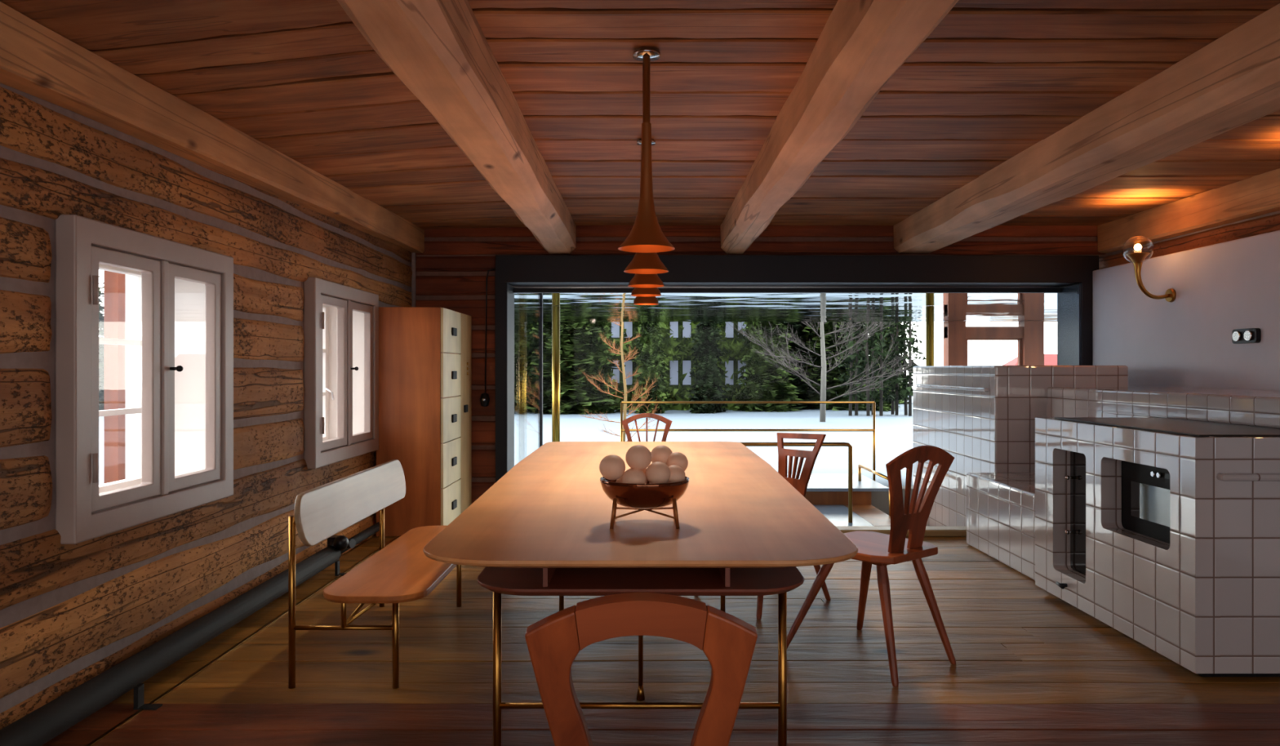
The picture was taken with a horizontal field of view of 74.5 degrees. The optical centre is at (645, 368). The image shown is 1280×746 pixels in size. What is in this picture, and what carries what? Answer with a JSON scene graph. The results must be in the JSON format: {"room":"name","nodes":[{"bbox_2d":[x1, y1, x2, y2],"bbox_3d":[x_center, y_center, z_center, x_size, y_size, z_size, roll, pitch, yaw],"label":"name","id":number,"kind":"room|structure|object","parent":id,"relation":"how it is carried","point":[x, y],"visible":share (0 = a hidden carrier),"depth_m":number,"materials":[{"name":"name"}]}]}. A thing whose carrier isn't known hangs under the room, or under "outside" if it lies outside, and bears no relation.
{"room":"traditional dwelling","nodes":[
{"label":"traditional dwelling","id":0,"kind":"room"},
{"bbox_2d":[0,83,412,729],"bbox_3d":[-2.157,0.000,2.350,0.436,2.600,9.900,0,0,0],"label":"wall","id":1,"kind":"structure","parent":0,"point":[70,614],"depth_m":3.24,"materials":[{"name":"brown wood"}]},
{"bbox_2d":[55,214,233,544],"bbox_3d":[-2.144,0.036,3.357,0.551,1.104,1.085,0,0,0],"label":"window","id":2,"kind":"structure","parent":1,"relation":"in","point":[179,341],"depth_m":3.31,"materials":[{"name":"white paint"}]},
{"bbox_2d":[303,277,378,468],"bbox_3d":[-2.144,0.026,5.442,0.551,1.108,1.155,0,0,0],"label":"window","id":3,"kind":"structure","parent":1,"relation":"in","point":[341,322],"depth_m":5.44,"materials":[{"name":"white paint"}]},
{"bbox_2d":[411,253,415,306],"bbox_3d":[-1.940,0.050,7.053,0.030,2.300,0.035,0,0,0],"label":"trim","id":4,"kind":"structure","parent":1,"relation":"attached to","point":[413,255],"depth_m":7.04,"materials":[{"name":"brown wood"}]},
{"bbox_2d":[0,0,1279,229],"bbox_3d":[0.955,-1.225,2.300,6.690,0.351,10.100,0,0,0],"label":"ceiling","id":5,"kind":"structure","parent":0,"point":[993,80],"depth_m":3.56,"materials":[{"name":"brown wood"}]},
{"bbox_2d":[0,1,424,253],"bbox_3d":[-1.920,-1.015,2.255,0.149,0.298,9.610,0,0,0],"label":"ceiling beam","id":6,"kind":"structure","parent":5,"relation":"attached to","point":[36,60],"depth_m":3.26,"materials":[{"name":"brown wood"}]},
{"bbox_2d":[337,0,576,253],"bbox_3d":[-0.718,-1.077,2.255,0.285,0.243,9.610,0,0,0],"label":"ceiling beam","id":7,"kind":"structure","parent":5,"relation":"attached to","point":[439,50],"depth_m":3.06,"materials":[{"name":"brown wood"}]},
{"bbox_2d":[623,252,668,274],"bbox_3d":[0.004,-0.814,3.790,0.204,0.753,0.204,0,0,0],"label":"pendant lamp","id":8,"kind":"object","parent":5,"relation":"hanging from","point":[642,263],"visible":0.45,"depth_m":3.74,"materials":[{"name":"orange metal"}]},
{"bbox_2d":[627,139,664,288],"bbox_3d":[0.004,-0.811,4.410,0.194,0.758,0.194,0,0,0],"label":"pendant lamp","id":9,"kind":"object","parent":5,"relation":"hanging from","point":[639,281],"visible":0.36,"depth_m":4.36,"materials":[{"name":"orange metal"}]},
{"bbox_2d":[631,287,661,297],"bbox_3d":[0.004,-0.813,5.020,0.182,0.754,0.182,0,0,0],"label":"pendant lamp","id":10,"kind":"object","parent":5,"relation":"hanging from","point":[642,292],"visible":0.31,"depth_m":4.96,"materials":[{"name":"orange metal"}]},
{"bbox_2d":[633,296,658,305],"bbox_3d":[0.004,-0.810,5.640,0.168,0.759,0.168,0,0,0],"label":"pendant lamp","id":11,"kind":"object","parent":5,"relation":"hanging from","point":[638,300],"visible":0.37,"depth_m":5.58,"materials":[{"name":"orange metal"}]},
{"bbox_2d":[617,48,675,253],"bbox_3d":[0.004,-0.821,3.180,0.216,0.738,0.216,0,0,0],"label":"pendant lamp","id":12,"kind":"object","parent":5,"relation":"hanging from","point":[646,236],"visible":1,"depth_m":3.16,"materials":[{"name":"orange metal"}]},
{"bbox_2d":[720,0,959,253],"bbox_3d":[0.747,-1.077,2.255,0.243,0.243,9.610,0,0,0],"label":"ceiling beam","id":13,"kind":"structure","parent":5,"relation":"attached to","point":[861,45],"depth_m":3.11,"materials":[{"name":"brown wood"}]},
{"bbox_2d":[893,3,1279,253],"bbox_3d":[2.255,-1.079,2.255,0.358,0.238,9.610,0,0,0],"label":"ceiling beam","id":14,"kind":"structure","parent":5,"relation":"attached to","point":[1233,82],"depth_m":3.72,"materials":[{"name":"brown wood"}]},
{"bbox_2d":[1097,168,1279,253],"bbox_3d":[3.861,-1.083,2.255,0.148,0.231,9.610,0,0,0],"label":"ceiling beam","id":15,"kind":"structure","parent":5,"relation":"attached to","point":[1258,195],"depth_m":5.80,"materials":[{"name":"brown wood"}]},
{"bbox_2d":[41,534,1279,745],"bbox_3d":[0.775,1.259,1.775,6.350,0.122,8.750,0,0,0],"label":"floor","id":16,"kind":"structure","parent":0,"point":[1032,668],"depth_m":3.26,"materials":[{"name":"brown wood"}]},
{"bbox_2d":[0,521,379,745],"bbox_3d":[-1.816,1.093,2.550,0.192,0.215,6.700,0,0,0],"label":"pipe","id":17,"kind":"object","parent":16,"relation":"on","point":[43,724],"visible":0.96,"depth_m":3.10,"materials":[{"name":"black metal"}]},
{"bbox_2d":[85,536,398,745],"bbox_3d":[-1.768,1.198,2.300,0.013,0.003,7.600,0,0,0],"label":"trim","id":18,"kind":"structure","parent":16,"relation":"on","point":[139,711],"depth_m":3.45,"materials":[{"name":"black metal"}]},
{"bbox_2d":[288,459,461,688],"bbox_3d":[-1.066,0.835,3.700,0.552,0.730,1.480,0,0,0],"label":"bench","id":19,"kind":"object","parent":16,"relation":"on","point":[400,571],"visible":0.9,"depth_m":3.30,"materials":[{"name":"brown wood"}]},
{"bbox_2d":[376,306,471,536],"bbox_3d":[-1.678,0.380,6.510,0.494,1.640,0.980,0,0,0],"label":"tall cabinet","id":20,"kind":"object","parent":16,"relation":"on","point":[425,353],"visible":0.88,"depth_m":6.02,"materials":[{"name":"brown wood"}]},
{"bbox_2d":[422,441,857,745],"bbox_3d":[-0.012,0.825,3.587,1.194,0.750,3.225,0,0,0],"label":"dining table","id":21,"kind":"object","parent":16,"relation":"on","point":[542,528],"visible":0.99,"depth_m":2.27,"materials":[{"name":"brown wood"}]},
{"bbox_2d":[476,566,804,595],"bbox_3d":[-0.013,0.561,3.500,0.865,0.022,2.800,0,0,0],"label":"shelf","id":22,"kind":"object","parent":21,"relation":"attached to","point":[504,580],"depth_m":2.18,"materials":[{"name":"brown wood"}]},
{"bbox_2d":[600,476,689,528],"bbox_3d":[-0.002,0.385,2.460,0.262,0.132,0.262,0,0,0],"label":"bowl","id":23,"kind":"object","parent":21,"relation":"on","point":[640,497],"visible":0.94,"depth_m":2.37,"materials":[{"name":"brown wood"}]},
{"bbox_2d":[599,454,625,479],"bbox_3d":[-0.095,0.282,2.410,0.075,0.073,0.075,0,0,0],"label":"ball","id":24,"kind":"object","parent":23,"relation":"in","point":[611,467],"visible":1,"depth_m":2.38,"materials":[{"name":"beige"}]},
{"bbox_2d":[615,476,622,482],"bbox_3d":[-0.055,0.345,2.500,0.068,0.068,0.068,0,0,0],"label":"ball","id":25,"kind":"object","parent":23,"relation":"in","point":[619,480],"visible":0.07,"depth_m":2.48,"materials":[{"name":"beige"}]},
{"bbox_2d":[621,468,646,484],"bbox_3d":[-0.033,0.319,2.405,0.073,0.071,0.073,0,0,0],"label":"ball","id":26,"kind":"object","parent":23,"relation":"in","point":[631,475],"visible":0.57,"depth_m":2.38,"materials":[{"name":"beige"}]},
{"bbox_2d":[625,444,651,470],"bbox_3d":[-0.019,0.256,2.420,0.076,0.073,0.076,0,0,0],"label":"ball","id":27,"kind":"object","parent":26,"relation":"on","point":[637,456],"visible":0.94,"depth_m":2.39,"materials":[{"name":"beige"}]},
{"bbox_2d":[630,467,648,483],"bbox_3d":[-0.020,0.325,2.560,0.068,0.068,0.068,0,0,0],"label":"ball","id":28,"kind":"object","parent":23,"relation":"in","point":[645,469],"visible":0.02,"depth_m":2.54,"materials":[{"name":"beige"}]},
{"bbox_2d":[645,462,670,483],"bbox_3d":[0.037,0.301,2.415,0.072,0.069,0.072,0,0,0],"label":"ball","id":29,"kind":"object","parent":23,"relation":"in","point":[656,472],"visible":0.81,"depth_m":2.39,"materials":[{"name":"beige"}]},
{"bbox_2d":[666,465,685,483],"bbox_3d":[0.084,0.310,2.440,0.064,0.062,0.064,0,0,0],"label":"ball","id":30,"kind":"object","parent":23,"relation":"in","point":[677,473],"visible":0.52,"depth_m":2.42,"materials":[{"name":"beige"}]},
{"bbox_2d":[666,452,688,471],"bbox_3d":[0.094,0.280,2.500,0.066,0.064,0.066,0,0,0],"label":"ball","id":31,"kind":"object","parent":23,"relation":"in","point":[678,459],"visible":0.64,"depth_m":2.48,"materials":[{"name":"beige"}]},
{"bbox_3d":[0.045,0.340,2.535,0.068,0.068,0.068,0,0,0],"label":"ball","id":32,"kind":"object","parent":23,"relation":"in","visible":0},
{"bbox_2d":[650,444,672,464],"bbox_3d":[0.048,0.262,2.520,0.069,0.066,0.068,0,0,0],"label":"ball","id":33,"kind":"object","parent":32,"relation":"on","point":[660,453],"visible":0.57,"depth_m":2.49,"materials":[{"name":"beige"}]},
{"bbox_2d":[524,592,757,745],"bbox_3d":[-0.006,0.762,1.450,0.540,0.876,0.540,0,0,0],"label":"dining chair","id":34,"kind":"object","parent":16,"relation":"on","point":[553,642],"visible":1,"depth_m":1.21,"materials":[{"name":"brown wood"}]},
{"bbox_2d":[621,413,672,441],"bbox_3d":[0.010,0.748,5.390,0.540,0.903,0.540,0,0,0],"label":"dining chair","id":35,"kind":"object","parent":16,"relation":"on","point":[646,415],"visible":0.21,"depth_m":5.62,"materials":[{"name":"brown wood"}]},
{"bbox_2d":[755,432,830,619],"bbox_3d":[0.627,0.770,4.395,0.540,0.860,0.540,0,0,-32],"label":"dining chair","id":36,"kind":"object","parent":16,"relation":"on","point":[800,484],"visible":0.33,"depth_m":4.46,"materials":[{"name":"brown wood"}]},
{"bbox_2d":[786,444,955,687],"bbox_3d":[0.939,0.751,3.508,0.540,0.899,0.540,0,0,-38],"label":"dining chair","id":37,"kind":"object","parent":16,"relation":"on","point":[881,550],"visible":0.85,"depth_m":3.36,"materials":[{"name":"brown wood"}]},
{"bbox_2d":[835,526,966,537],"bbox_3d":[1.720,1.175,6.080,1.340,0.050,0.160,0,0,0],"label":"threshold step","id":38,"kind":"structure","parent":16,"relation":"on","point":[931,531],"depth_m":6.01,"materials":[{"name":"brown wood"}]},
{"bbox_2d":[966,472,1035,580],"bbox_3d":[2.465,0.954,5.162,0.550,0.492,1.195,0,0,0],"label":"tiled bench","id":39,"kind":"object","parent":16,"relation":"on","point":[1001,506],"visible":0.29,"depth_m":5.21,"materials":[{"name":"white tile"}]},
{"bbox_2d":[912,365,1128,526],"bbox_3d":[2.833,1.284,6.657,0.955,2.612,1.785,0,0,0],"label":"stove","id":40,"kind":"object","parent":16,"relation":"on","point":[983,416],"visible":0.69,"depth_m":6.02,"materials":[{"name":"white tile"}]},
{"bbox_2d":[1035,417,1279,676],"bbox_3d":[2.834,0.729,3.878,1.531,0.942,1.366,0,0,0],"label":"stove","id":41,"kind":"object","parent":16,"relation":"on","point":[1165,532],"visible":1,"depth_m":3.44,"materials":[{"name":"white tile"}]},
{"bbox_2d":[1121,460,1169,543],"bbox_3d":[2.395,0.570,3.645,0.410,0.380,0.570,0,0,0],"label":"oven","id":42,"kind":"object","parent":41,"relation":"in","point":[1145,489],"depth_m":3.70,"materials":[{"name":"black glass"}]},
{"bbox_2d":[1054,417,1279,435],"bbox_3d":[2.445,0.261,3.875,0.560,0.006,1.170,0,0,0],"label":"countertop","id":43,"kind":"structure","parent":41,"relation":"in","point":[1175,426],"depth_m":3.76,"materials":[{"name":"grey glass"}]},
{"bbox_2d":[1046,386,1279,428],"bbox_3d":[3.220,0.662,4.482,0.950,1.075,2.585,0,0,0],"label":"tiled ledge","id":44,"kind":"object","parent":16,"relation":"on","point":[1240,406],"visible":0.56,"depth_m":4.52,"materials":[{"name":"white tile"}]},
{"bbox_2d":[415,225,1107,503],"bbox_3d":[0.955,0.000,7.206,6.690,2.600,0.288,0,0,0],"label":"wall","id":45,"kind":"structure","parent":0,"point":[451,270],"depth_m":7.07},
{"bbox_2d":[494,255,1098,515],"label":"window","id":46,"kind":"structure","parent":45,"relation":"in","point":[1070,277],"depth_m":6.98,"materials":[{"name":"black metal"}]},
{"bbox_2d":[480,268,495,407],"bbox_3d":[-1.322,-0.258,7.013,0.087,1.156,0.136,0,0,41],"label":"cord","id":47,"kind":"object","parent":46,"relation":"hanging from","point":[484,399],"visible":1,"depth_m":7.02,"materials":[{"name":"black plastic"}]},
{"bbox_2d":[480,392,489,407],"bbox_3d":[-1.335,0.260,7.000,0.084,0.120,0.084,0,0,0],"label":"switch","id":48,"kind":"object","parent":47,"relation":"attached to","point":[484,399],"depth_m":6.97,"materials":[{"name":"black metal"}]},
{"bbox_2d":[551,306,559,441],"bbox_3d":[-0.960,0.345,9.040,0.086,2.030,0.086,0,0,0],"label":"brass post","id":49,"kind":"object","parent":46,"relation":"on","point":[555,309],"visible":0.66,"depth_m":9.00,"materials":[{"name":"brown metal"}]},
{"bbox_2d":[514,293,1057,321],"bbox_3d":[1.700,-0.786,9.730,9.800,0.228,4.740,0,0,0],"label":"roller blind","id":50,"kind":"object","parent":46,"relation":"attached to","point":[574,307],"visible":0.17,"depth_m":8.99,"materials":[{"name":"clear glass"}]},
{"bbox_3d":[2.530,1.381,9.085,7.340,0.039,0.170,0,0,0],"label":"trim","id":51,"kind":"structure","parent":45,"relation":"attached to","visible":0},
{"bbox_2d":[925,306,933,365],"bbox_3d":[3.055,0.345,9.040,0.086,2.030,0.086,0,0,0],"label":"brass post","id":52,"kind":"object","parent":51,"relation":"on","point":[929,309],"visible":0.34,"depth_m":9.00,"materials":[{"name":"brown metal"}]},
{"bbox_2d":[813,504,874,526],"bbox_3d":[-0.058,1.330,7.675,3.784,0.140,3.050,0,0,0],"label":"floor","id":53,"kind":"structure","parent":0,"point":[837,514],"depth_m":7.19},
{"bbox_2d":[741,442,852,522],"bbox_3d":[0.990,0.932,6.900,1.412,0.656,0.034,0,0,0],"label":"railing","id":54,"kind":"object","parent":53,"relation":"on","point":[746,444],"visible":0.65,"depth_m":6.88,"materials":[{"name":"gold metal"}]},
{"bbox_2d":[871,485,912,515],"bbox_3d":[2.720,1.935,7.633,1.760,1.530,2.935,0,0,0],"label":"wall","id":55,"kind":"structure","parent":0,"point":[879,500],"depth_m":8.20,"materials":[{"name":"concrete"}]},
{"bbox_2d":[1092,230,1279,390],"bbox_3d":[3.780,0.195,3.938,0.160,2.010,6.075,0,0,0],"label":"wall","id":56,"kind":"structure","parent":0,"point":[1222,288],"depth_m":5.65,"materials":[{"name":"white paint"}]},
{"bbox_2d":[1121,235,1176,302],"bbox_3d":[3.526,-0.699,5.900,0.347,0.468,0.196,0,0,0],"label":"wall lamp","id":57,"kind":"object","parent":56,"relation":"attached to","point":[1137,259],"visible":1,"depth_m":5.89,"materials":[{"name":"gold metal"}]},
{"bbox_2d":[1231,328,1261,343],"bbox_3d":[3.677,-0.199,5.123,0.044,0.090,0.243,0,0,0],"label":"double socket","id":58,"kind":"object","parent":56,"relation":"attached to","point":[1248,335],"visible":1,"depth_m":5.12,"materials":[{"name":"black plastic"}]},
{"bbox_2d":[1098,210,1279,269],"bbox_3d":[4.077,0.000,2.350,0.446,2.600,9.900,0,0,0],"label":"wall","id":59,"kind":"structure","parent":0,"point":[1270,222],"depth_m":5.84,"materials":[{"name":"brown wood"}]},
{"bbox_3d":[2.275,2.110,3.120,9.450,1.580,12.240,0,0,0],"label":"foundation","id":60,"kind":"object","parent":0,"visible":0},
{"bbox_2d":[786,473,890,526],"bbox_3d":[1.350,1.375,7.795,1.800,0.550,2.090,0,0,0],"label":"ledge","id":61,"kind":"object","parent":60,"relation":"on","point":[822,488],"visible":0.08,"depth_m":7.79,"materials":[{"name":"white wood"}]},
{"label":"outside","id":62,"kind":"structure","parent":0,"visible":0},
{"bbox_2d":[98,395,912,485],"bbox_3d":[5.000,2.141,41.000,130.000,1.518,110.000,0,0,0],"label":"snow","id":63,"kind":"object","parent":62,"point":[893,433],"visible":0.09,"depth_m":24.66,"materials":[{"name":"white snow"}]},
{"bbox_2d":[98,282,103,410],"bbox_3d":[-29.845,-3.190,48.644,6.617,12.943,5.861,0,0,-26],"label":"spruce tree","id":64,"kind":"object","parent":63,"relation":"on","point":[101,322],"visible":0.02,"depth_m":47.40,"materials":[{"name":"green plant"}]},
{"bbox_2d":[98,271,103,403],"bbox_3d":[-32.194,-2.148,48.738,5.002,10.758,4.633,0,0,-12],"label":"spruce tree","id":65,"kind":"object","parent":63,"relation":"on","point":[100,315],"visible":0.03,"depth_m":48.59,"materials":[{"name":"green plant"}]},
{"bbox_2d":[103,270,125,484],"bbox_3d":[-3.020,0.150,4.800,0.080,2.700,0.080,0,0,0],"label":"building","id":66,"kind":"structure","parent":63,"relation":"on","point":[114,283],"depth_m":4.76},
{"bbox_2d":[514,321,580,413],"bbox_3d":[-6.116,-2.631,46.376,6.068,12.018,5.518,0,0,32],"label":"spruce tree","id":67,"kind":"object","parent":63,"relation":"on","point":[520,357],"visible":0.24,"depth_m":45.41,"materials":[{"name":"green plant"}]},
{"bbox_2d":[514,321,598,414],"bbox_3d":[-5.022,-3.001,46.104,5.066,12.689,5.470,0,0,-15],"label":"spruce tree","id":68,"kind":"object","parent":63,"relation":"on","point":[547,365],"visible":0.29,"depth_m":45.23,"materials":[{"name":"green plant"}]},
{"bbox_2d":[544,321,628,413],"bbox_3d":[-4.005,-2.613,46.890,6.357,11.609,6.197,0,0,4],"label":"spruce tree","id":69,"kind":"object","parent":63,"relation":"on","point":[582,397],"visible":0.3,"depth_m":45.45,"materials":[{"name":"green plant"}]},
{"bbox_2d":[577,321,618,413],"bbox_3d":[-2.631,-3.330,46.288,2.590,13.237,2.525,0,0,-34],"label":"spruce tree","id":70,"kind":"object","parent":63,"relation":"on","point":[596,367],"visible":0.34,"depth_m":45.94,"materials":[{"name":"green plant"}]},
{"bbox_2d":[579,321,661,441],"bbox_3d":[-0.484,0.238,16.464,1.653,3.002,1.210,0,0,-5],"label":"sapling","id":71,"kind":"object","parent":63,"relation":"on","point":[626,392],"visible":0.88,"depth_m":16.48,"materials":[{"name":"brown plant"}]},
{"bbox_2d":[630,321,670,413],"bbox_3d":[0.340,-2.530,46.132,2.397,11.627,2.220,0,0,-11],"label":"spruce tree","id":72,"kind":"object","parent":63,"relation":"on","point":[652,368],"visible":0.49,"depth_m":45.82,"materials":[{"name":"green plant"}]},
{"bbox_2d":[601,321,750,410],"bbox_3d":[1.737,-2.681,52.490,10.028,11.238,7.819,0,0,0],"label":"house","id":73,"kind":"structure","parent":63,"relation":"on","point":[677,337],"depth_m":49.66,"materials":[{"name":"green plant"}]},
{"bbox_2d":[686,321,731,413],"bbox_3d":[3.615,-2.433,46.709,2.726,11.589,2.730,0,0,4],"label":"spruce tree","id":74,"kind":"object","parent":63,"relation":"on","point":[708,384],"visible":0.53,"depth_m":46.46,"materials":[{"name":"green plant"}]},
{"bbox_2d":[734,321,775,412],"bbox_3d":[6.244,-2.487,47.855,2.573,11.441,2.383,0,0,-35],"label":"spruce tree","id":75,"kind":"object","parent":63,"relation":"on","point":[751,369],"visible":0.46,"depth_m":47.46,"materials":[{"name":"green plant"}]},
{"bbox_2d":[733,321,801,412],"bbox_3d":[7.074,-2.313,48.439,4.319,11.078,4.663,0,0,10],"label":"spruce tree","id":76,"kind":"object","parent":63,"relation":"on","point":[779,386],"visible":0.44,"depth_m":47.59,"materials":[{"name":"green plant"}]},
{"bbox_2d":[774,321,830,409],"bbox_3d":[9.392,-3.192,51.830,5.679,13.294,5.164,0,0,-42],"label":"spruce tree","id":77,"kind":"object","parent":63,"relation":"on","point":[796,326],"visible":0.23,"depth_m":50.68,"materials":[{"name":"green plant"}]},
{"bbox_2d":[789,321,847,409],"bbox_3d":[10.881,-3.357,51.525,5.728,13.245,5.584,0,0,-23],"label":"spruce tree","id":78,"kind":"object","parent":63,"relation":"on","point":[818,342],"visible":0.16,"depth_m":50.53,"materials":[{"name":"green plant"}]},
{"bbox_2d":[727,321,934,422],"bbox_3d":[7.338,-1.107,34.157,8.037,6.727,3.881,0,0,9],"label":"birch tree","id":79,"kind":"object","parent":63,"relation":"on","point":[823,383],"visible":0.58,"depth_m":33.93,"materials":[{"name":"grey plant"}]},
{"bbox_2d":[808,321,891,410],"bbox_3d":[12.449,-3.177,50.151,5.530,12.838,5.390,0,0,-39],"label":"spruce tree","id":80,"kind":"object","parent":63,"relation":"on","point":[831,393],"visible":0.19,"depth_m":49.56,"materials":[{"name":"green plant"}]},
{"bbox_2d":[835,321,864,415],"bbox_3d":[10.418,-2.096,42.812,1.617,9.376,1.672,0,0,0],"label":"slender tree","id":81,"kind":"object","parent":63,"relation":"on","point":[851,343],"visible":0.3,"depth_m":42.70,"materials":[{"name":"green plant"}]},
{"bbox_2d":[840,321,870,415],"bbox_3d":[10.765,-2.046,42.961,1.689,9.286,1.499,0,0,0],"label":"slender tree","id":82,"kind":"object","parent":63,"relation":"on","point":[858,371],"visible":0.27,"depth_m":42.95,"materials":[{"name":"green plant"}]},
{"bbox_2d":[855,321,883,416],"bbox_3d":[11.230,-2.082,42.333,1.504,9.323,1.508,0,0,15],"label":"slender tree","id":83,"kind":"object","parent":63,"relation":"on","point":[867,341],"visible":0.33,"depth_m":42.30,"materials":[{"name":"green plant"}]},
{"bbox_2d":[857,321,887,414],"bbox_3d":[11.854,-2.047,43.962,1.509,9.329,1.564,0,0,39],"label":"slender tree","id":84,"kind":"object","parent":63,"relation":"on","point":[862,326],"visible":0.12,"depth_m":43.84,"materials":[{"name":"green plant"}]},
{"bbox_2d":[864,321,895,416],"bbox_3d":[11.909,-2.091,42.657,1.627,9.376,1.568,0,0,0],"label":"slender tree","id":85,"kind":"object","parent":63,"relation":"on","point":[882,335],"visible":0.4,"depth_m":42.59,"materials":[{"name":"green plant"}]},
{"bbox_2d":[860,322,903,411],"bbox_3d":[13.728,-2.636,49.194,2.892,11.677,2.966,0,0,16],"label":"spruce tree","id":86,"kind":"object","parent":63,"relation":"on","point":[886,407],"visible":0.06,"depth_m":48.78,"materials":[{"name":"green plant"}]},
{"bbox_2d":[877,321,908,414],"bbox_3d":[13.129,-2.054,44.698,1.737,9.378,1.570,0,0,0],"label":"slender tree","id":87,"kind":"object","parent":63,"relation":"on","point":[892,411],"visible":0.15,"depth_m":44.66,"materials":[{"name":"green plant"}]},
{"bbox_2d":[882,321,908,415],"bbox_3d":[13.034,-2.024,43.838,1.594,9.312,1.573,0,0,0],"label":"slender tree","id":88,"kind":"object","parent":63,"relation":"on","point":[895,380],"visible":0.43,"depth_m":43.78,"materials":[{"name":"green plant"}]},
{"bbox_2d":[894,321,912,404],"bbox_3d":[16.909,-3.244,58.005,3.076,13.015,3.155,0,0,-31],"label":"spruce tree","id":89,"kind":"object","parent":63,"relation":"on","point":[900,386],"visible":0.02,"depth_m":57.44,"materials":[{"name":"green plant"}]},
{"bbox_2d":[890,321,920,415],"bbox_3d":[13.607,-2.005,43.873,1.583,9.281,1.546,0,0,0],"label":"slender tree","id":90,"kind":"object","parent":63,"relation":"on","point":[902,333],"visible":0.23,"depth_m":43.75,"materials":[{"name":"green plant"}]},
{"bbox_2d":[896,321,925,416],"bbox_3d":[13.597,-2.025,43.113,1.576,9.319,1.610,0,0,17],"label":"slender tree","id":91,"kind":"object","parent":63,"relation":"on","point":[912,340],"visible":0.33,"depth_m":43.07,"materials":[{"name":"green plant"}]},
{"bbox_2d":[943,320,1044,365],"bbox_3d":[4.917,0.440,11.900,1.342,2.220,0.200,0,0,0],"label":"building","id":92,"kind":"structure","parent":63,"relation":"on","point":[1028,335],"depth_m":11.80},
{"bbox_2d":[1002,354,1057,365],"bbox_3d":[28.800,0.800,63.000,5.600,3.800,4.800,0,0,0],"label":"house","id":93,"kind":"structure","parent":63,"relation":"on","point":[1049,359],"depth_m":62.52,"materials":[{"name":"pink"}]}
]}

